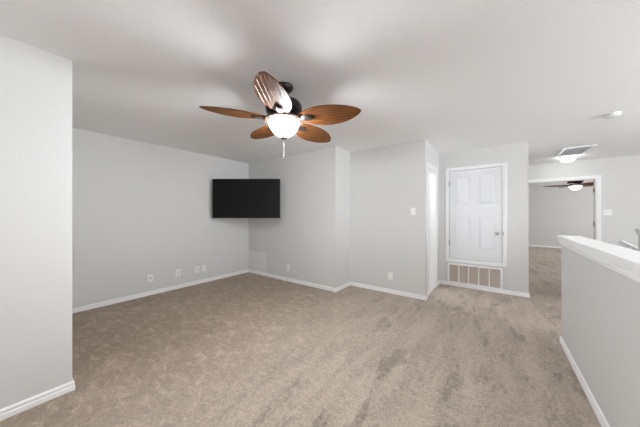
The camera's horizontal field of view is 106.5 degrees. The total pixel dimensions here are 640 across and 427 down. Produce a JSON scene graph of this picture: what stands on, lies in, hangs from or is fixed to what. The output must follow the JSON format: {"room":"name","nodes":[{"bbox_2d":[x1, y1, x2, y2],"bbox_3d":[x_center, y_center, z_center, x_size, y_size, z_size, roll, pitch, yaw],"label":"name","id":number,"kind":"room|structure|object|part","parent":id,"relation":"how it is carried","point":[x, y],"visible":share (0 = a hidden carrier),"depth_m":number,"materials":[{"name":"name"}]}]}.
{"room":"empty living room","nodes":[
{"label":"empty living room","id":0,"kind":"room"},
{"bbox_2d":[0,35,71,408],"bbox_3d":[-2.638,0.084,0.786,0.120,2.440,2.538,0,0,36],"label":"wall","id":1,"kind":"structure","parent":0,"point":[36,84],"depth_m":1.62,"materials":[{"name":"grey paint"}]},
{"bbox_2d":[0,377,74,420],"bbox_3d":[-3.365,1.271,1.330,1.964,0.066,2.552,0,0,36],"label":"baseboard","id":2,"kind":"structure","parent":1,"relation":"attached to","point":[26,404],"depth_m":1.62,"materials":[{"name":"white paint"}]},
{"bbox_2d":[72,128,247,307],"bbox_3d":[-2.521,0.084,4.233,0.120,2.440,3.152,0,0,36],"label":"wall","id":3,"kind":"structure","parent":0,"point":[140,209],"depth_m":3.75,"materials":[{"name":"grey paint"}]},
{"bbox_2d":[148,274,152,281],"bbox_3d":[-2.725,1.030,3.842,0.016,0.116,0.072,0,0,36],"label":"cable jack","id":4,"kind":"object","parent":3,"relation":"attached to","point":[150,277],"visible":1,"depth_m":3.84,"materials":[{"name":"white plastic"}]},
{"bbox_2d":[175,269,180,276],"bbox_3d":[-2.482,1.027,4.178,0.008,0.122,0.082,0,0,36],"label":"wall outlet","id":5,"kind":"object","parent":3,"relation":"attached to","point":[178,271],"visible":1,"depth_m":4.17,"materials":[{"name":"white plastic"}]},
{"bbox_2d":[248,146,349,287],"bbox_3d":[-0.497,0.084,4.924,2.320,2.440,0.600,0,0,36],"label":"wall","id":6,"kind":"structure","parent":0,"point":[311,234],"depth_m":4.35,"materials":[{"name":"grey paint"}]},
{"bbox_2d":[212,179,279,217],"bbox_3d":[-1.407,-0.296,4.906,1.286,0.750,0.709,0,0,0],"label":"television","id":7,"kind":"object","parent":6,"relation":"attached to","point":[231,198],"visible":1,"depth_m":4.56,"materials":[{"name":"black plastic"}]},
{"bbox_2d":[72,269,427,313],"bbox_3d":[-1.018,1.271,4.347,5.116,0.066,2.187,0,0,-8],"label":"baseboard","id":8,"kind":"structure","parent":6,"relation":"attached to","point":[135,296],"depth_m":4.07,"materials":[{"name":"white paint"}]},
{"bbox_2d":[249,250,265,272],"bbox_3d":[-1.364,1.026,5.185,0.575,0.423,0.008,0,0,36],"label":"access panel","id":9,"kind":"object","parent":6,"relation":"attached to","point":[257,260],"visible":1,"depth_m":5.17,"materials":[{"name":"paint"}]},
{"bbox_2d":[0,246,600,426],"bbox_3d":[3.103,1.364,4.297,9.300,0.120,15.200,0,0,36],"label":"floor","id":10,"kind":"structure","parent":0,"point":[247,349],"depth_m":2.11,"materials":[{"name":"beige carpet"}]},
{"bbox_2d":[0,0,639,185],"bbox_3d":[3.103,-1.186,4.297,9.300,0.100,15.200,0,0,36],"label":"ceiling","id":11,"kind":"structure","parent":0,"point":[453,75],"depth_m":1.83,"materials":[{"name":"white paint"}]},
{"bbox_2d":[199,71,360,142],"bbox_3d":[-0.329,-0.819,2.063,1.312,0.634,1.242,0,0,0],"label":"ceiling fan","id":12,"kind":"object","parent":11,"relation":"hanging from","point":[285,117],"visible":1,"depth_m":2.01,"materials":[{"name":"brown wood"}]},
{"bbox_3d":[-0.732,-0.857,2.018,0.523,0.018,0.260,3,9,-15],"label":"blade","id":13,"kind":"part","parent":12,"relation":"part of","materials":[{"name":"brown wood"}]},
{"bbox_3d":[-0.501,-0.845,2.088,0.202,0.038,0.086,0,0,-22],"label":"blade arm","id":14,"kind":"part","parent":12,"relation":"part of","materials":[{"name":"brown metal"}]},
{"bbox_3d":[-0.575,-0.838,2.472,0.260,0.018,0.523,-10,6,-36],"label":"blade","id":15,"kind":"part","parent":12,"relation":"part of","materials":[{"name":"brown wood"}]},
{"bbox_3d":[-0.335,-0.849,1.704,0.260,0.018,0.523,13,-1,2],"label":"blade","id":16,"kind":"part","parent":12,"relation":"part of","materials":[{"name":"brown wood"}]},
{"bbox_3d":[-0.335,-0.842,1.945,0.085,0.040,0.202,0,0,-5],"label":"blade arm","id":17,"kind":"part","parent":12,"relation":"part of","materials":[{"name":"brown metal"}]},
{"bbox_3d":[-0.321,-0.747,2.130,0.272,0.128,0.272,0,0,0],"label":"lamp shade","id":18,"kind":"part","parent":12,"relation":"part of","materials":[{"name":"white glass"}]},
{"bbox_3d":[-0.206,-0.830,2.275,0.088,0.044,0.200,-12,-10,37],"label":"blade arm","id":19,"kind":"part","parent":12,"relation":"part of","materials":[{"name":"brown metal"}]},
{"bbox_3d":[-0.147,-0.833,2.066,0.200,0.044,0.088,2,-12,20],"label":"blade arm","id":20,"kind":"part","parent":12,"relation":"part of","materials":[{"name":"brown metal"}]},
{"bbox_3d":[-0.057,-0.817,2.464,0.260,0.018,0.523,-12,-10,37],"label":"blade","id":21,"kind":"part","parent":12,"relation":"part of","materials":[{"name":"brown wood"}]},
{"bbox_3d":[0.080,-0.825,1.984,0.523,0.018,0.260,2,-12,20],"label":"blade","id":22,"kind":"part","parent":12,"relation":"part of","materials":[{"name":"brown wood"}]},
{"bbox_2d":[559,155,576,161],"bbox_3d":[4.923,-1.085,4.745,0.240,0.101,0.240,0,0,36],"label":"ceiling light","id":23,"kind":"object","parent":11,"relation":"attached to","point":[572,157],"visible":1,"depth_m":4.68,"materials":[{"name":"white glass"}]},
{"bbox_2d":[543,180,593,196],"bbox_3d":[7.364,-0.819,6.937,1.311,0.634,1.261,0,0,19],"label":"ceiling fan","id":24,"kind":"object","parent":11,"relation":"hanging from","point":[574,185],"visible":0.75,"depth_m":6.81,"materials":[{"name":"brown metal"}]},
{"bbox_3d":[7.004,-0.837,7.127,0.523,0.018,0.260,0,12,35],"label":"blade","id":25,"kind":"part","parent":24,"relation":"part of","materials":[{"name":"brown wood"}]},
{"bbox_3d":[7.352,-0.747,6.881,0.272,0.128,0.272,0,0,19],"label":"lamp shade","id":26,"kind":"part","parent":24,"relation":"part of","materials":[{"name":"white glass"}]},
{"bbox_2d":[555,144,596,156],"bbox_3d":[4.569,-1.128,4.298,0.400,0.016,0.720,0,0,36],"label":"ceiling vent","id":27,"kind":"object","parent":11,"relation":"in","point":[578,150],"visible":1,"depth_m":4.25,"materials":[{"name":"white metal"}]},
{"bbox_2d":[602,111,621,118],"bbox_3d":[3.314,-1.115,2.713,0.142,0.043,0.142,0,0,36],"label":"smoke detector","id":28,"kind":"object","parent":11,"relation":"attached to","point":[618,113],"visible":1,"depth_m":2.68,"materials":[{"name":"plastic"}]},
{"bbox_2d":[350,139,426,295],"bbox_3d":[1.106,0.084,4.048,1.300,2.440,0.110,0,0,36],"label":"wall","id":29,"kind":"structure","parent":0,"point":[386,182],"depth_m":3.94,"materials":[{"name":"grey paint"}]},
{"bbox_2d":[388,272,392,279],"bbox_3d":[1.159,1.023,3.935,0.072,0.116,0.009,0,0,36],"label":"wall outlet","id":30,"kind":"object","parent":29,"relation":"attached to","point":[390,275],"visible":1,"depth_m":3.93,"materials":[{"name":"white plastic"}]},
{"bbox_2d":[411,208,415,214],"bbox_3d":[1.448,-0.042,3.717,0.072,0.116,0.017,0,0,36],"label":"light switch","id":31,"kind":"object","parent":29,"relation":"attached to","point":[413,210],"visible":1,"depth_m":3.72,"materials":[{"name":"white plastic"}]},
{"bbox_2d":[427,162,436,296],"bbox_3d":[1.826,0.254,4.008,0.128,2.104,0.740,0,0,36],"label":"door frame","id":32,"kind":"structure","parent":29,"relation":"attached to","point":[432,171],"depth_m":4.24,"materials":[{"name":"white paint"}]},
{"bbox_2d":[428,173,428,272],"bbox_3d":[2.066,0.084,5.495,1.250,2.440,0.100,0,0,36],"label":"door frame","id":33,"kind":"structure","parent":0,"point":[428,173],"depth_m":5.21,"materials":[{"name":"white paint"}]},
{"bbox_2d":[428,273,434,294],"bbox_3d":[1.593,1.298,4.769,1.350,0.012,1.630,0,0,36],"label":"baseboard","id":34,"kind":"structure","parent":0,"point":[430,288],"depth_m":4.15,"materials":[{"name":"white wood"}]},
{"bbox_2d":[427,141,438,287],"bbox_3d":[1.905,0.089,4.130,0.110,2.450,0.970,0,0,36],"label":"wall","id":35,"kind":"structure","parent":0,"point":[432,154],"depth_m":4.36,"materials":[{"name":"grey paint"}]},
{"bbox_2d":[439,141,528,292],"bbox_3d":[2.736,0.084,4.188,1.380,2.440,0.110,0,0,36],"label":"wall","id":36,"kind":"structure","parent":0,"point":[516,155],"depth_m":3.87,"materials":[{"name":"grey paint"}]},
{"bbox_2d":[448,262,502,290],"bbox_3d":[2.688,1.076,4.181,0.804,0.370,0.069,0,0,36],"label":"air vent","id":37,"kind":"object","parent":36,"relation":"in","point":[472,274],"visible":1,"depth_m":4.16,"materials":[{"name":"white metal"}]},
{"bbox_2d":[449,167,503,262],"bbox_3d":[2.681,0.013,4.141,0.802,1.581,0.097,0,0,36],"label":"door","id":38,"kind":"structure","parent":36,"relation":"in","point":[475,194],"depth_m":4.13,"materials":[{"name":"white paint"}]},
{"bbox_2d":[446,162,506,266],"bbox_3d":[2.682,0.013,4.151,0.890,1.709,0.021,0,0,36],"label":"trim","id":39,"kind":"structure","parent":36,"relation":"attached to","point":[504,165],"depth_m":3.98,"materials":[{"name":"white paint"}]},
{"bbox_2d":[437,280,529,297],"bbox_3d":[2.987,1.271,4.110,1.795,0.066,0.810,0,0,-2],"label":"baseboard","id":40,"kind":"structure","parent":36,"relation":"attached to","point":[522,294],"depth_m":4.01,"materials":[{"name":"white paint"}]},
{"bbox_2d":[529,183,593,246],"bbox_3d":[9.005,0.084,9.277,5.500,2.440,0.120,0,0,36],"label":"wall","id":41,"kind":"structure","parent":0,"point":[553,211],"depth_m":9.13,"materials":[{"name":"grey paint"}]},
{"bbox_2d":[529,245,561,247],"bbox_3d":[8.965,1.271,9.223,5.500,0.066,0.014,0,0,36],"label":"baseboard","id":42,"kind":"structure","parent":41,"relation":"attached to","point":[529,245],"depth_m":9.32,"materials":[{"name":"white paint"}]},
{"bbox_2d":[529,155,639,250],"bbox_3d":[5.785,0.089,4.880,5.470,2.450,0.120,0,0,36],"label":"wall","id":43,"kind":"structure","parent":0,"point":[620,176],"depth_m":4.75,"materials":[{"name":"grey paint"}]},
{"bbox_2d":[529,175,600,240],"bbox_3d":[5.108,0.258,5.368,1.580,2.097,0.138,0,0,36],"label":"trim","id":44,"kind":"structure","parent":43,"relation":"attached to","point":[597,178],"depth_m":4.90,"materials":[{"name":"white paint"}]},
{"bbox_2d":[603,210,611,214],"bbox_3d":[5.777,-0.031,4.801,0.118,0.116,0.017,0,0,36],"label":"light switch","id":45,"kind":"object","parent":43,"relation":"attached to","point":[605,212],"visible":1,"depth_m":4.80,"materials":[{"name":"white plastic"}]},
{"bbox_2d":[620,240,637,249],"bbox_3d":[6.779,1.244,4.028,2.223,1.476,0.079,0,0,36],"label":"handrail","id":46,"kind":"object","parent":43,"relation":"attached to","point":[622,241],"visible":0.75,"depth_m":4.60,"materials":[{"name":"white paint"}]},
{"bbox_2d":[562,246,639,426],"bbox_3d":[0.831,0.781,0.133,0.110,1.045,5.600,0,0,36],"label":"wall","id":47,"kind":"structure","parent":0,"point":[601,304],"depth_m":1.46,"materials":[{"name":"grey paint"}]},
{"bbox_2d":[559,336,609,426],"bbox_3d":[0.835,1.271,0.139,0.138,0.066,5.614,0,0,36],"label":"baseboard","id":48,"kind":"structure","parent":47,"relation":"attached to","point":[599,414],"depth_m":1.73,"materials":[{"name":"white paint"}]},
{"bbox_2d":[557,235,639,282],"bbox_3d":[0.839,0.264,0.144,0.170,0.093,5.633,0,0,36],"label":"trim","id":49,"kind":"structure","parent":47,"relation":"attached to","point":[625,261],"depth_m":1.43,"materials":[{"name":"white paint"}]},
{"bbox_2d":[638,235,639,250],"bbox_3d":[2.439,0.781,0.352,0.110,1.045,7.860,0,0,36],"label":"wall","id":50,"kind":"structure","parent":0,"point":[638,235],"depth_m":3.53,"materials":[{"name":"grey paint"}]}
]}

